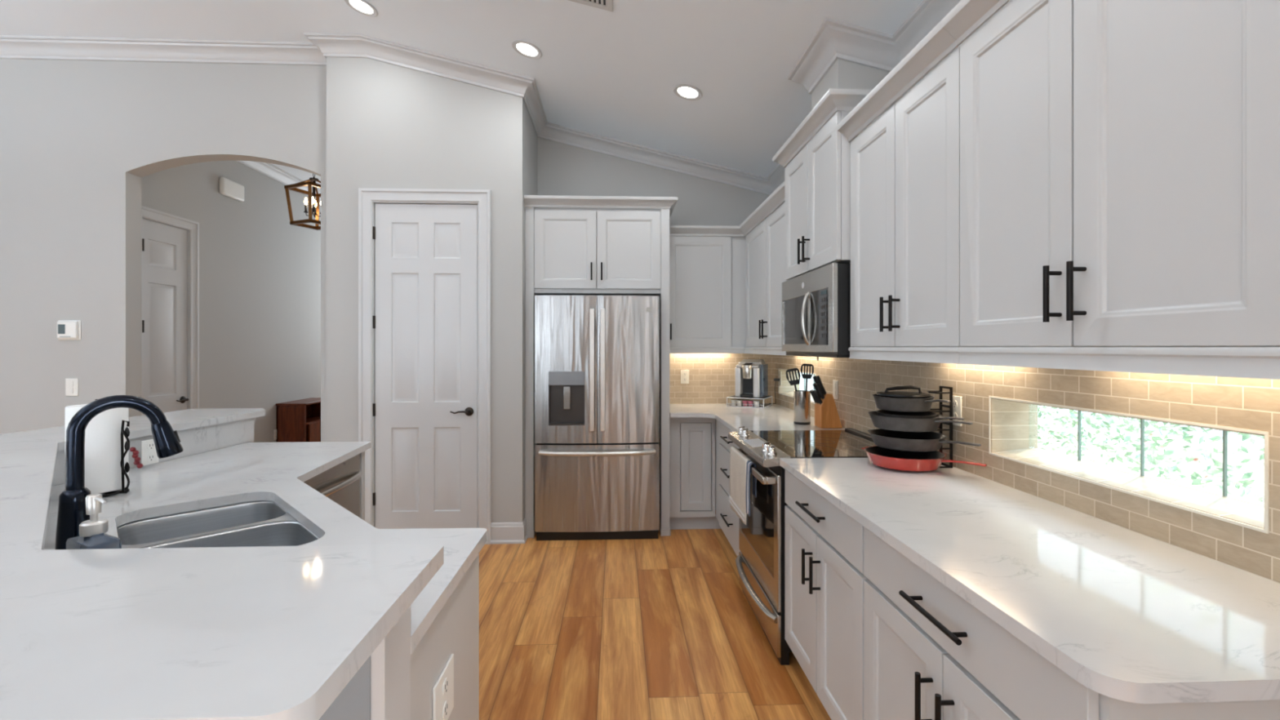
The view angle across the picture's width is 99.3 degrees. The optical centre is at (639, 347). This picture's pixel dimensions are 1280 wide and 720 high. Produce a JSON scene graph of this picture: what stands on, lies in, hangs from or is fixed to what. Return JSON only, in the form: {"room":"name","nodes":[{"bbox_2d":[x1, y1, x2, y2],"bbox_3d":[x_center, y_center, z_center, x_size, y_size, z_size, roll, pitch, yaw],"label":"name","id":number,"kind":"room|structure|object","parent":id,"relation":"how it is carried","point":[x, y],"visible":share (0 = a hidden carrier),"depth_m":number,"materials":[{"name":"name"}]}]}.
{"room":"kitchen","nodes":[
{"label":"kitchen","id":0,"kind":"room"},
{"bbox_2d":[0,58,326,441],"bbox_3d":[-4.346,-0.395,3.933,4.252,3.590,0.130,0,0,-2],"label":"wall","id":1,"kind":"structure","parent":0,"point":[78,139],"depth_m":3.89,"materials":[{"name":"paint"}]},
{"bbox_2d":[57,320,80,339],"bbox_3d":[-4.065,-0.122,3.866,0.154,0.140,0.028,0,0,-2],"label":"thermostat","id":2,"kind":"object","parent":1,"relation":"attached to","point":[66,329],"visible":1,"depth_m":3.86,"materials":[{"name":"white plastic"}]},
{"bbox_2d":[65,378,78,395],"bbox_3d":[-4.049,0.285,3.876,0.085,0.125,0.010,0,0,-2],"label":"light switch","id":3,"kind":"object","parent":1,"relation":"attached to","point":[71,384],"visible":1,"depth_m":3.88,"materials":[{"name":"white plastic"}]},
{"bbox_2d":[0,35,326,65],"bbox_3d":[-4.341,-2.106,3.818,4.252,0.116,0.100,0,0,-2],"label":"trim","id":4,"kind":"structure","parent":1,"relation":"attached to","point":[11,46],"depth_m":3.86,"materials":[{"name":"paint"}]},
{"bbox_2d":[141,160,320,442],"bbox_3d":[-4.218,-0.310,6.316,0.150,3.420,4.620,0,0,-2],"label":"wall","id":5,"kind":"structure","parent":0,"point":[260,272],"depth_m":5.83,"materials":[{"name":"paint"}]},
{"bbox_2d":[141,205,199,415],"bbox_3d":[-4.101,0.125,4.678,0.144,2.550,0.678,0,0,-2],"label":"door","id":6,"kind":"structure","parent":5,"relation":"in","point":[170,243],"depth_m":4.72,"materials":[{"name":"paint"}]},
{"bbox_2d":[219,177,244,201],"bbox_3d":[-4.115,-1.590,5.490,0.045,0.170,0.320,0,0,-2],"label":"door chime","id":7,"kind":"object","parent":5,"relation":"attached to","point":[228,188],"visible":1,"depth_m":5.45,"materials":[{"name":"white plastic"}]},
{"bbox_2d":[274,429,276,439],"bbox_3d":[-4.165,1.000,6.228,0.009,0.118,0.072,0,0,-2],"label":"wall outlet","id":8,"kind":"object","parent":5,"relation":"attached to","point":[275,430],"visible":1,"depth_m":6.21,"materials":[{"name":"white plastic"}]},
{"bbox_2d":[235,160,320,202],"bbox_3d":[-4.145,-1.966,6.830,0.100,0.116,3.400,0,0,-2],"label":"trim","id":9,"kind":"structure","parent":5,"relation":"attached to","point":[268,170],"depth_m":6.14,"materials":[{"name":"paint"}]},
{"bbox_2d":[53,417,410,719],"bbox_3d":[-1.486,0.882,1.623,0.774,1.036,2.697,0,0,-40],"label":"wall","id":10,"kind":"structure","parent":0,"point":[380,689],"depth_m":0.86,"materials":[{"name":"paint"}]},
{"bbox_2d":[141,439,158,465],"bbox_3d":[-1.986,0.425,2.207,0.009,0.100,0.070,0,0,3],"label":"wall outlet","id":11,"kind":"object","parent":10,"relation":"attached to","point":[148,454],"visible":0.9,"depth_m":2.20,"materials":[{"name":"white plastic"}]},
{"bbox_2d":[146,441,155,449],"bbox_3d":[-1.983,0.401,2.207,0.002,0.033,0.033,0,0,3],"label":"socket","id":12,"kind":"object","parent":11,"relation":"attached to","point":[150,445],"depth_m":2.20,"materials":[{"name":"plastic"}]},
{"bbox_2d":[146,453,155,462],"bbox_3d":[-1.983,0.449,2.207,0.002,0.033,0.033,0,0,3],"label":"socket","id":13,"kind":"object","parent":11,"relation":"attached to","point":[150,457],"depth_m":2.21,"materials":[{"name":"plastic"}]},
{"bbox_2d":[0,408,443,719],"bbox_3d":[-1.588,0.348,1.542,1.118,0.030,3.222,0,0,-40],"label":"countertop","id":14,"kind":"structure","parent":10,"relation":"on","point":[263,633],"depth_m":0.68,"materials":[{"name":"white stone"}]},
{"bbox_2d":[271,163,320,190],"bbox_3d":[-3.326,-2.070,6.404,2.300,0.100,4.720,0,0,-2],"label":"ceiling","id":15,"kind":"structure","parent":0,"point":[304,175],"depth_m":6.33,"materials":[{"name":"white paint"}]},
{"bbox_2d":[284,173,320,230],"bbox_3d":[-2.807,-1.539,4.685,0.318,0.992,0.318,0,0,23],"label":"lantern","id":16,"kind":"object","parent":15,"relation":"hanging from","point":[313,205],"visible":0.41,"depth_m":4.61,"materials":[{"name":"gold metal"}]},
{"bbox_2d":[303,177,320,217],"bbox_3d":[-2.807,-1.296,4.685,0.121,0.338,0.121,0,0,23],"label":"candelabra","id":17,"kind":"object","parent":16,"relation":"on","point":[313,202],"depth_m":4.67,"materials":[{"name":"brown metal"}]},
{"bbox_2d":[326,57,537,522],"bbox_3d":[-1.556,-0.380,4.528,1.372,3.560,1.320,0,0,-2],"label":"wall","id":18,"kind":"structure","parent":0,"point":[388,126],"depth_m":3.87,"materials":[{"name":"paint"}]},
{"bbox_2d":[358,187,491,544],"bbox_3d":[-1.524,0.140,3.897,0.920,2.521,0.144,0,0,-2],"label":"door","id":19,"kind":"structure","parent":18,"relation":"in","point":[424,255],"depth_m":3.88,"materials":[{"name":"paint"}]},
{"bbox_2d":[484,518,527,544],"bbox_3d":[-0.963,1.327,3.932,0.282,0.146,0.122,0,0,-2],"label":"baseboard","id":20,"kind":"structure","parent":18,"relation":"attached to","point":[500,532],"depth_m":3.88,"materials":[{"name":"paint"}]},
{"bbox_2d":[0,0,923,177],"bbox_3d":[-2.383,-1.809,0.084,8.045,0.902,9.270,0,0,-2],"label":"ceiling","id":21,"kind":"structure","parent":0,"point":[615,74],"depth_m":3.43,"materials":[{"name":"white paint"}]},
{"bbox_2d":[344,0,377,17],"bbox_3d":[-1.726,-2.110,3.369,0.186,0.050,0.191,0,0,2],"label":"recessed light","id":22,"kind":"object","parent":21,"relation":"in","point":[362,6],"visible":1,"depth_m":3.38,"materials":[{"name":"paint"}]},
{"bbox_2d":[511,40,542,58],"bbox_3d":[-0.711,-1.871,3.423,0.186,0.050,0.191,0,0,2],"label":"recessed light","id":23,"kind":"object","parent":21,"relation":"in","point":[526,49],"visible":1,"depth_m":3.42,"materials":[{"name":"paint"}]},
{"bbox_2d":[568,0,613,12],"bbox_3d":[-0.291,-1.781,2.650,0.317,0.080,0.340,0,0,-2],"label":"ceiling vent","id":24,"kind":"object","parent":21,"relation":"in","point":[609,3],"visible":1,"depth_m":2.79,"materials":[{"name":"metal"}]},
{"bbox_2d":[673,84,702,100],"bbox_3d":[0.306,-1.631,3.486,0.186,0.050,0.191,0,0,2],"label":"recessed light","id":25,"kind":"object","parent":21,"relation":"in","point":[685,91],"visible":1,"depth_m":3.48,"materials":[{"name":"paint"}]},
{"bbox_2d":[479,509,831,719],"bbox_3d":[-2.494,1.460,2.146,8.200,0.120,13.500,0,0,-2],"label":"floor","id":26,"kind":"structure","parent":0,"point":[663,628],"depth_m":2.63,"materials":[{"name":"brown wood"}]},
{"bbox_2d":[275,397,320,442],"bbox_3d":[-4.014,1.022,6.585,0.340,0.755,0.720,0,0,-2],"label":"base cabinet","id":27,"kind":"object","parent":26,"relation":"on","point":[297,420],"visible":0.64,"depth_m":6.25,"materials":[{"name":"brown wood"}]},
{"bbox_2d":[306,416,320,425],"bbox_3d":[-4.019,0.890,6.585,0.290,0.020,0.640,0,0,-2],"label":"shelf","id":28,"kind":"object","parent":27,"relation":"attached to","point":[310,420],"depth_m":6.56,"materials":[{"name":"brown wood"}]},
{"bbox_2d":[303,453,361,517],"bbox_3d":[-1.642,0.963,2.417,0.605,0.874,0.600,0,0,-2],"label":"dishwasher","id":29,"kind":"object","parent":26,"relation":"on","point":[340,483],"visible":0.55,"depth_m":2.55,"materials":[{"name":"metal"}]},
{"bbox_2d":[360,450,364,520],"bbox_3d":[-1.691,0.959,2.748,0.576,0.883,0.038,0,0,-2],"label":"end panel","id":30,"kind":"object","parent":26,"relation":"on","point":[362,454],"visible":0.02,"depth_m":2.75,"materials":[{"name":"paint"}]},
{"bbox_2d":[410,553,479,719],"bbox_3d":[-0.555,0.959,1.173,0.280,0.883,0.532,0,0,-2],"label":"panel","id":31,"kind":"object","parent":26,"relation":"on","point":[455,630],"visible":0.11,"depth_m":1.23,"materials":[{"name":"paint"}]},
{"bbox_2d":[44,441,486,654],"bbox_3d":[-1.301,0.501,1.767,1.077,0.030,2.459,0,0,-36],"label":"countertop","id":32,"kind":"structure","parent":31,"relation":"on","point":[277,473],"depth_m":1.76,"materials":[{"name":"white stone"}]},
{"bbox_2d":[66,493,121,549],"bbox_3d":[-1.130,0.396,1.127,0.112,0.180,0.054,0,0,26],"label":"soap dispenser","id":33,"kind":"object","parent":32,"relation":"on","point":[92,535],"visible":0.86,"depth_m":1.12,"materials":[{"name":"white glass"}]},
{"bbox_2d":[66,533,121,549],"bbox_3d":[-1.132,0.435,1.128,0.108,0.102,0.054,0,0,26],"label":"bottle","id":34,"kind":"object","parent":33,"relation":"on","point":[84,540],"depth_m":1.11,"materials":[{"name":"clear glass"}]},
{"bbox_2d":[54,395,183,549],"bbox_3d":[-1.285,0.302,1.350,0.224,0.368,0.112,0,0,-28],"label":"faucet","id":35,"kind":"object","parent":32,"relation":"on","point":[72,500],"visible":0.85,"depth_m":1.29,"materials":[{"name":"black metal"}]},
{"bbox_2d":[95,399,143,497],"bbox_3d":[-1.761,0.329,1.778,0.204,0.315,0.148,0,0,28],"label":"paper towel holder","id":36,"kind":"object","parent":32,"relation":"on","point":[125,469],"visible":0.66,"depth_m":1.79,"materials":[{"name":"black metal"}]},
{"bbox_2d":[65,404,128,493],"bbox_3d":[-1.786,0.329,1.792,0.148,0.278,0.148,0,0,-2],"label":"paper towel roll","id":37,"kind":"object","parent":36,"relation":"on","point":[103,470],"visible":0.57,"depth_m":1.75,"materials":[{"name":"white paper"}]},
{"bbox_2d":[116,500,319,548],"bbox_3d":[-1.160,0.609,1.489,0.730,0.183,0.433,0,0,44],"label":"sink","id":38,"kind":"object","parent":32,"relation":"in","point":[256,523],"visible":0.25,"depth_m":1.62,"materials":[{"name":"metal"}]},
{"bbox_2d":[432,653,453,719],"bbox_3d":[-0.409,0.735,1.139,0.009,0.118,0.125,0,0,-2],"label":"wall outlet","id":39,"kind":"object","parent":31,"relation":"attached to","point":[443,688],"visible":1,"depth_m":1.13,"materials":[{"name":"white plastic"}]},
{"bbox_2d":[442,677,448,696],"bbox_3d":[-0.407,0.711,1.139,0.002,0.033,0.033,0,0,-2],"label":"socket","id":40,"kind":"object","parent":39,"relation":"attached to","point":[445,680],"depth_m":1.14,"materials":[{"name":"plastic"}]},
{"bbox_2d":[442,700,448,719],"bbox_3d":[-0.407,0.759,1.139,0.002,0.033,0.033,0,0,-2],"label":"socket","id":41,"kind":"object","parent":39,"relation":"attached to","point":[445,703],"depth_m":1.14,"materials":[{"name":"plastic"}]},
{"bbox_2d":[534,295,659,540],"bbox_3d":[-0.321,0.512,4.240,0.904,1.775,0.760,0,0,-2],"label":"refrigerator","id":42,"kind":"object","parent":26,"relation":"on","point":[597,358],"visible":1,"depth_m":3.94,"materials":[{"name":"metal"}]},
{"bbox_2d":[524,195,678,537],"bbox_3d":[-0.297,0.149,4.312,1.124,2.502,0.693,0,0,-2],"label":"tall cabinet","id":43,"kind":"object","parent":26,"relation":"on","point":[597,251],"visible":0.94,"depth_m":4.02,"materials":[{"name":"paint"}]},
{"bbox_2d":[669,416,721,529],"bbox_3d":[0.435,0.959,4.415,0.458,0.883,0.545,0,0,-2],"label":"base cabinet","id":44,"kind":"object","parent":26,"relation":"on","point":[691,439],"visible":0.9,"depth_m":4.15,"materials":[{"name":"paint"}]},
{"bbox_2d":[715,419,740,555],"bbox_3d":[0.878,0.959,3.650,0.681,0.883,0.982,0,0,-2],"label":"base cabinet","id":45,"kind":"object","parent":26,"relation":"on","point":[728,520],"visible":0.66,"depth_m":3.67,"materials":[{"name":"paint"}]},
{"bbox_2d":[669,403,844,431],"bbox_3d":[0.714,0.501,3.924,0.971,0.030,1.543,0,0,-2],"label":"countertop","id":46,"kind":"structure","parent":45,"relation":"on","point":[774,416],"depth_m":3.89,"materials":[{"name":"white stone"}]},
{"bbox_2d":[726,395,772,408],"bbox_3d":[0.913,0.448,4.528,0.313,0.076,0.279,0,0,28],"label":"pod drawer","id":47,"kind":"object","parent":46,"relation":"on","point":[761,405],"visible":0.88,"depth_m":4.43,"materials":[{"name":"silver metal"}]},
{"bbox_2d":[730,400,736,405],"bbox_3d":[0.774,0.458,4.488,0.049,0.044,0.049,0,0,-2],"label":"pod","id":48,"kind":"object","parent":47,"relation":"in","point":[732,401],"visible":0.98,"depth_m":4.47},
{"bbox_2d":[736,400,742,405],"bbox_3d":[0.815,0.458,4.466,0.049,0.044,0.049,0,0,-2],"label":"pod","id":49,"kind":"object","parent":47,"relation":"in","point":[740,402],"visible":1,"depth_m":4.45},
{"bbox_2d":[742,400,747,406],"bbox_3d":[0.860,0.458,4.443,0.049,0.044,0.049,0,0,-2],"label":"pod","id":50,"kind":"object","parent":47,"relation":"in","point":[744,402],"visible":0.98,"depth_m":4.43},
{"bbox_2d":[727,395,771,399],"bbox_3d":[0.913,0.415,4.528,0.296,0.009,0.262,0,0,28],"label":"shelf","id":51,"kind":"object","parent":47,"relation":"attached to","point":[731,397],"depth_m":4.42,"materials":[{"name":"plastic"}]},
{"bbox_2d":[747,400,753,406],"bbox_3d":[0.899,0.458,4.423,0.049,0.044,0.049,0,0,-2],"label":"pod","id":52,"kind":"object","parent":47,"relation":"in","point":[748,402],"visible":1,"depth_m":4.41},
{"bbox_2d":[734,359,768,398],"bbox_3d":[0.925,0.256,4.518,0.222,0.309,0.237,0,0,28],"label":"coffee maker","id":53,"kind":"object","parent":47,"relation":"on","point":[751,375],"visible":1,"depth_m":4.46,"materials":[{"name":"silver metal"}]},
{"bbox_2d":[740,393,753,397],"bbox_3d":[0.882,0.398,4.459,0.103,0.026,0.079,0,0,28],"label":"drip tray","id":54,"kind":"object","parent":53,"relation":"on","point":[742,395],"depth_m":4.43,"materials":[{"name":"plastic"}]},
{"bbox_2d":[753,400,759,406],"bbox_3d":[0.942,0.458,4.400,0.049,0.044,0.049,0,0,-2],"label":"pod","id":55,"kind":"object","parent":47,"relation":"in","point":[757,402],"visible":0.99,"depth_m":4.38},
{"bbox_2d":[768,378,779,404],"bbox_3d":[1.136,0.373,4.596,0.049,0.222,0.124,0,0,-11],"label":"power cord","id":56,"kind":"object","parent":46,"relation":"on","point":[775,380],"visible":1,"depth_m":4.56,"materials":[{"name":"plastic"}]},
{"bbox_2d":[793,390,810,424],"bbox_3d":[1.029,0.382,3.452,0.101,0.208,0.101,0,0,-2],"label":"utensil crock","id":57,"kind":"object","parent":46,"relation":"on","point":[802,397],"visible":0.98,"depth_m":3.41,"materials":[{"name":"metal"}]},
{"bbox_2d":[786,368,800,391],"bbox_3d":[0.981,0.299,3.450,0.108,0.335,0.017,0,0,0],"label":"slotted turner","id":58,"kind":"object","parent":57,"relation":"in","point":[794,382],"visible":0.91,"depth_m":3.45,"materials":[{"name":"plastic"}]},
{"bbox_2d":[800,363,813,391],"bbox_3d":[1.060,0.285,3.446,0.082,0.362,0.018,0,0,4],"label":"slotted turner","id":59,"kind":"object","parent":57,"relation":"in","point":[804,375],"visible":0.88,"depth_m":3.45,"materials":[{"name":"plastic"}]},
{"bbox_2d":[814,392,842,428],"bbox_3d":[1.147,0.382,3.312,0.129,0.207,0.110,0,0,-2],"label":"knife block","id":60,"kind":"object","parent":46,"relation":"on","point":[826,415],"visible":0.78,"depth_m":3.26,"materials":[{"name":"brown wood"}]},
{"bbox_2d":[809,389,816,404],"bbox_3d":[1.070,0.304,3.347,0.054,0.089,0.015,0,0,-2],"label":"kitchen knife","id":61,"kind":"object","parent":60,"relation":"in","point":[811,392],"visible":0.6,"depth_m":3.34,"materials":[{"name":"plastic"}]},
{"bbox_2d":[811,390,818,404],"bbox_3d":[1.072,0.304,3.311,0.054,0.089,0.015,0,0,-2],"label":"kitchen knife","id":62,"kind":"object","parent":60,"relation":"in","point":[813,391],"visible":0.67,"depth_m":3.31,"materials":[{"name":"plastic"}]},
{"bbox_2d":[813,375,817,383],"bbox_3d":[1.092,0.234,3.335,0.068,0.121,0.015,0,0,-2],"label":"kitchen knife","id":63,"kind":"object","parent":60,"relation":"in","point":[814,377],"visible":0.28,"depth_m":3.33,"materials":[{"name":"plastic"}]},
{"bbox_2d":[813,382,821,398],"bbox_3d":[1.084,0.268,3.321,0.060,0.103,0.015,0,0,-2],"label":"kitchen knife","id":64,"kind":"object","parent":60,"relation":"in","point":[814,384],"visible":0.38,"depth_m":3.31,"materials":[{"name":"plastic"}]},
{"bbox_2d":[813,390,822,404],"bbox_3d":[1.074,0.304,3.271,0.054,0.089,0.015,0,0,-2],"label":"kitchen knife","id":65,"kind":"object","parent":60,"relation":"in","point":[816,393],"visible":1,"depth_m":3.27,"materials":[{"name":"plastic"}]},
{"bbox_2d":[815,383,824,399],"bbox_3d":[1.086,0.268,3.275,0.060,0.103,0.015,0,0,-2],"label":"kitchen knife","id":66,"kind":"object","parent":60,"relation":"in","point":[817,385],"visible":1,"depth_m":3.27,"materials":[{"name":"plastic"}]},
{"bbox_2d":[815,375,826,395],"bbox_3d":[1.093,0.232,3.282,0.070,0.126,0.015,0,0,-2],"label":"kitchen knife","id":67,"kind":"object","parent":60,"relation":"in","point":[818,379],"visible":1,"depth_m":3.28,"materials":[{"name":"plastic"}]},
{"bbox_2d":[728,426,875,665],"bbox_3d":[0.885,0.922,2.776,0.725,0.955,0.757,0,0,-2],"label":"range","id":68,"kind":"object","parent":26,"relation":"on","point":[760,562],"visible":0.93,"depth_m":2.59,"materials":[{"name":"metal"}]},
{"bbox_2d":[728,445,756,524],"bbox_3d":[0.530,0.726,2.836,0.039,0.340,0.456,0,0,-2],"label":"dish towel","id":69,"kind":"object","parent":68,"relation":"hanging from","point":[743,484],"visible":0.95,"depth_m":2.78,"materials":[{"name":"fabric"}]},
{"bbox_2d":[751,430,875,457],"bbox_3d":[0.927,0.493,2.777,0.560,0.023,0.757,0,0,-2],"label":"cooktop","id":70,"kind":"object","parent":68,"relation":"in","point":[791,443],"depth_m":2.74,"materials":[{"name":"black glass"}]},
{"bbox_2d":[784,469,868,719],"bbox_3d":[0.948,0.959,2.013,0.681,0.883,0.762,0,0,-2],"label":"base cabinet","id":71,"kind":"object","parent":26,"relation":"on","point":[824,577],"visible":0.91,"depth_m":1.92,"materials":[{"name":"paint"}]},
{"bbox_2d":[863,526,1279,719],"bbox_3d":[0.981,0.959,1.237,0.681,0.883,0.789,0,0,-2],"label":"base cabinet","id":72,"kind":"object","parent":26,"relation":"on","point":[930,654],"visible":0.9,"depth_m":1.18,"materials":[{"name":"paint"}]},
{"bbox_2d":[779,457,1279,703],"bbox_3d":[0.971,0.501,1.596,0.656,0.030,1.597,0,0,-2],"label":"countertop","id":73,"kind":"structure","parent":72,"relation":"on","point":[1130,615],"depth_m":1.12,"materials":[{"name":"white stone"}]},
{"bbox_2d":[897,386,952,467],"bbox_3d":[1.144,0.324,2.221,0.222,0.326,0.078,0,0,-2],"label":"rack","id":74,"kind":"object","parent":73,"relation":"on","point":[950,406],"visible":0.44,"depth_m":2.19,"materials":[{"name":"black metal"}]},
{"bbox_2d":[872,394,951,412],"bbox_3d":[1.073,0.226,2.183,0.230,0.056,0.299,0,0,-2],"label":"skillet","id":75,"kind":"object","parent":74,"relation":"on","point":[882,402],"visible":0.89,"depth_m":2.13,"materials":[{"name":"metal"}]},
{"bbox_2d":[875,385,930,397],"bbox_3d":[1.071,0.177,2.218,0.200,0.041,0.200,0,0,-2],"label":"lid","id":76,"kind":"object","parent":75,"relation":"on","point":[887,393],"visible":1,"depth_m":2.20,"materials":[{"name":"metal"}]},
{"bbox_2d":[868,410,973,432],"bbox_3d":[1.081,0.301,2.170,0.278,0.056,0.384,0,0,-2],"label":"skillet","id":77,"kind":"object","parent":74,"relation":"on","point":[893,424],"visible":0.83,"depth_m":2.10,"materials":[{"name":"metal"}]},
{"bbox_2d":[875,409,964,420],"bbox_3d":[1.098,0.289,2.187,0.255,0.046,0.280,0,0,-2],"label":"skillet","id":78,"kind":"object","parent":77,"relation":"in","point":[880,412],"visible":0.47,"depth_m":2.18,"materials":[{"name":"metal"}]},
{"bbox_2d":[862,445,986,471],"bbox_3d":[1.095,0.453,2.171,0.339,0.052,0.388,0,0,-2],"label":"skillet","id":79,"kind":"object","parent":74,"relation":"on","point":[914,461],"visible":0.87,"depth_m":2.13,"materials":[{"name":"red metal"}]},
{"bbox_2d":[867,428,981,452],"bbox_3d":[1.092,0.378,2.168,0.296,0.052,0.386,0,0,-2],"label":"skillet","id":80,"kind":"object","parent":74,"relation":"on","point":[887,439],"visible":0.94,"depth_m":2.13,"materials":[{"name":"metal"}]},
{"bbox_2d":[537,137,775,509],"bbox_3d":[0.246,-0.325,4.741,2.255,3.450,0.128,0,0,-2],"label":"wall","id":81,"kind":"structure","parent":0,"point":[562,169],"depth_m":4.68,"materials":[{"name":"paint"}]},
{"bbox_2d":[303,32,811,195],"bbox_3d":[-0.548,-1.736,3.775,3.523,0.855,1.750,0,0,-2],"label":"trim","id":82,"kind":"structure","parent":81,"relation":"attached to","point":[331,45],"depth_m":3.90,"materials":[{"name":"paint"}]},
{"bbox_2d":[680,369,688,383],"bbox_3d":[0.386,0.255,4.678,0.072,0.118,0.009,0,0,-2],"label":"wall outlet","id":83,"kind":"object","parent":81,"relation":"attached to","point":[684,373],"visible":1,"depth_m":4.68,"materials":[{"name":"beige plastic"}]},
{"bbox_2d":[669,225,746,353],"bbox_3d":[0.689,-0.456,4.501,0.970,1.012,0.387,0,0,-2],"label":"upper cabinet","id":84,"kind":"object","parent":81,"relation":"attached to","point":[708,274],"visible":0.79,"depth_m":4.36,"materials":[{"name":"paint"}]},
{"bbox_2d":[669,353,774,404],"bbox_3d":[0.679,0.234,4.699,0.977,0.507,0.008,0,0,-2],"label":"tile backsplash","id":85,"kind":"structure","parent":81,"relation":"attached to","point":[711,375],"depth_m":4.69,"materials":[{"name":"beige tile"}]},
{"bbox_2d":[811,58,889,139],"bbox_3d":[1.099,-1.272,2.792,0.315,0.445,0.355,0,0,-2],"label":"wall","id":86,"kind":"structure","parent":0,"point":[843,74],"depth_m":2.61,"materials":[{"name":"paint"}]},
{"bbox_2d":[774,0,1279,582],"bbox_3d":[1.446,-0.035,0.247,0.180,2.871,9.170,0,0,-2],"label":"wall","id":87,"kind":"structure","parent":0,"point":[1249,405],"depth_m":1.53,"materials":[{"name":"tile"}]},
{"bbox_2d":[738,181,789,355],"bbox_3d":[1.008,-0.456,3.777,0.397,1.012,1.238,0,0,-2],"label":"upper cabinet","id":88,"kind":"object","parent":87,"relation":"attached to","point":[765,244],"visible":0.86,"depth_m":3.72,"materials":[{"name":"paint"}]},
{"bbox_2d":[777,371,781,385],"bbox_3d":[1.170,0.260,4.554,0.009,0.118,0.072,0,0,-2],"label":"wall outlet","id":89,"kind":"object","parent":87,"relation":"attached to","point":[779,372],"visible":1,"depth_m":4.54,"materials":[{"name":"beige plastic"}]},
{"bbox_2d":[779,368,815,402],"bbox_3d":[1.278,0.290,4.170,0.171,0.215,0.847,0,0,-2],"label":"window","id":90,"kind":"structure","parent":87,"relation":"in","point":[785,388],"depth_m":4.58,"materials":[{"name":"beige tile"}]},
{"bbox_2d":[832,379,838,399],"bbox_3d":[1.219,0.265,3.395,0.010,0.118,0.072,0,0,-2],"label":"light switch","id":91,"kind":"object","parent":87,"relation":"attached to","point":[835,383],"visible":0.94,"depth_m":3.38,"materials":[{"name":"beige plastic"}]},
{"bbox_2d":[772,88,909,279],"bbox_3d":[1.026,-0.749,2.779,0.459,0.727,0.863,0,0,-2],"label":"upper cabinet","id":92,"kind":"object","parent":87,"relation":"attached to","point":[817,180],"visible":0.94,"depth_m":2.61,"materials":[{"name":"paint"}]},
{"bbox_2d":[782,262,850,357],"bbox_3d":[1.021,-0.161,2.781,0.448,0.424,0.746,0,0,-2],"label":"microwave","id":93,"kind":"object","parent":92,"relation":"attached to","point":[816,304],"visible":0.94,"depth_m":2.58,"materials":[{"name":"metal"}]},
{"bbox_2d":[787,0,960,94],"bbox_3d":[1.194,-1.416,-0.590,0.415,0.214,7.320,0,0,-2],"label":"trim","id":94,"kind":"structure","parent":87,"relation":"attached to","point":[833,40],"depth_m":2.56,"materials":[{"name":"paint"}]},
{"bbox_2d":[831,20,959,364],"bbox_3d":[1.081,-0.464,2.047,0.397,1.027,0.823,0,0,-2],"label":"upper cabinet","id":95,"kind":"object","parent":87,"relation":"attached to","point":[905,164],"visible":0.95,"depth_m":1.92,"materials":[{"name":"paint"}]},
{"bbox_2d":[952,395,961,426],"bbox_3d":[1.270,0.255,2.191,0.009,0.118,0.072,0,0,-2],"label":"wall outlet","id":96,"kind":"object","parent":87,"relation":"attached to","point":[957,400],"visible":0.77,"depth_m":2.18,"materials":[{"name":"beige plastic"}]},
{"bbox_2d":[952,400,957,408],"bbox_3d":[1.268,0.231,2.191,0.002,0.033,0.033,0,0,-2],"label":"socket","id":97,"kind":"object","parent":96,"relation":"attached to","point":[954,402],"depth_m":2.19,"materials":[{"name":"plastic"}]},
{"bbox_2d":[952,412,957,420],"bbox_3d":[1.268,0.279,2.191,0.002,0.033,0.033,0,0,-2],"label":"socket","id":98,"kind":"object","parent":96,"relation":"attached to","point":[954,414],"depth_m":2.19,"materials":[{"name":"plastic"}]},
{"bbox_2d":[774,355,1279,582],"bbox_3d":[1.258,0.234,2.666,0.008,0.507,4.120,0,0,-2],"label":"tile backsplash","id":99,"kind":"structure","parent":87,"relation":"attached to","point":[1246,403],"depth_m":1.55,"materials":[{"name":"beige tile"}]},
{"bbox_2d":[941,0,1279,379],"bbox_3d":[1.117,-0.464,1.203,0.397,1.027,0.866,0,0,-2],"label":"upper cabinet","id":100,"kind":"object","parent":87,"relation":"attached to","point":[1120,159],"visible":1,"depth_m":1.11,"materials":[{"name":"paint"}]},
{"bbox_2d":[991,397,1264,528],"bbox_3d":[1.389,0.290,1.573,0.171,0.215,0.848,0,0,-2],"label":"window","id":101,"kind":"structure","parent":87,"relation":"in","point":[1014,424],"depth_m":1.60,"materials":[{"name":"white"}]},
{"label":"outside","id":102,"kind":"structure","parent":0,"visible":0},
{"bbox_2d":[1037,429,1264,502],"bbox_3d":[5.177,1.510,3.224,7.380,0.180,12.000,0,0,-2],"label":"ground","id":103,"kind":"structure","parent":102,"point":[1253,465],"depth_m":7.11,"materials":[{"name":"white"}]},
{"bbox_2d":[1037,404,1264,502],"bbox_3d":[2.919,0.526,3.528,1.132,1.799,8.041,0,0,-2],"label":"hedge","id":104,"kind":"object","parent":103,"relation":"on","point":[1213,473],"visible":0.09,"depth_m":2.92,"materials":[{"name":"green plant"}]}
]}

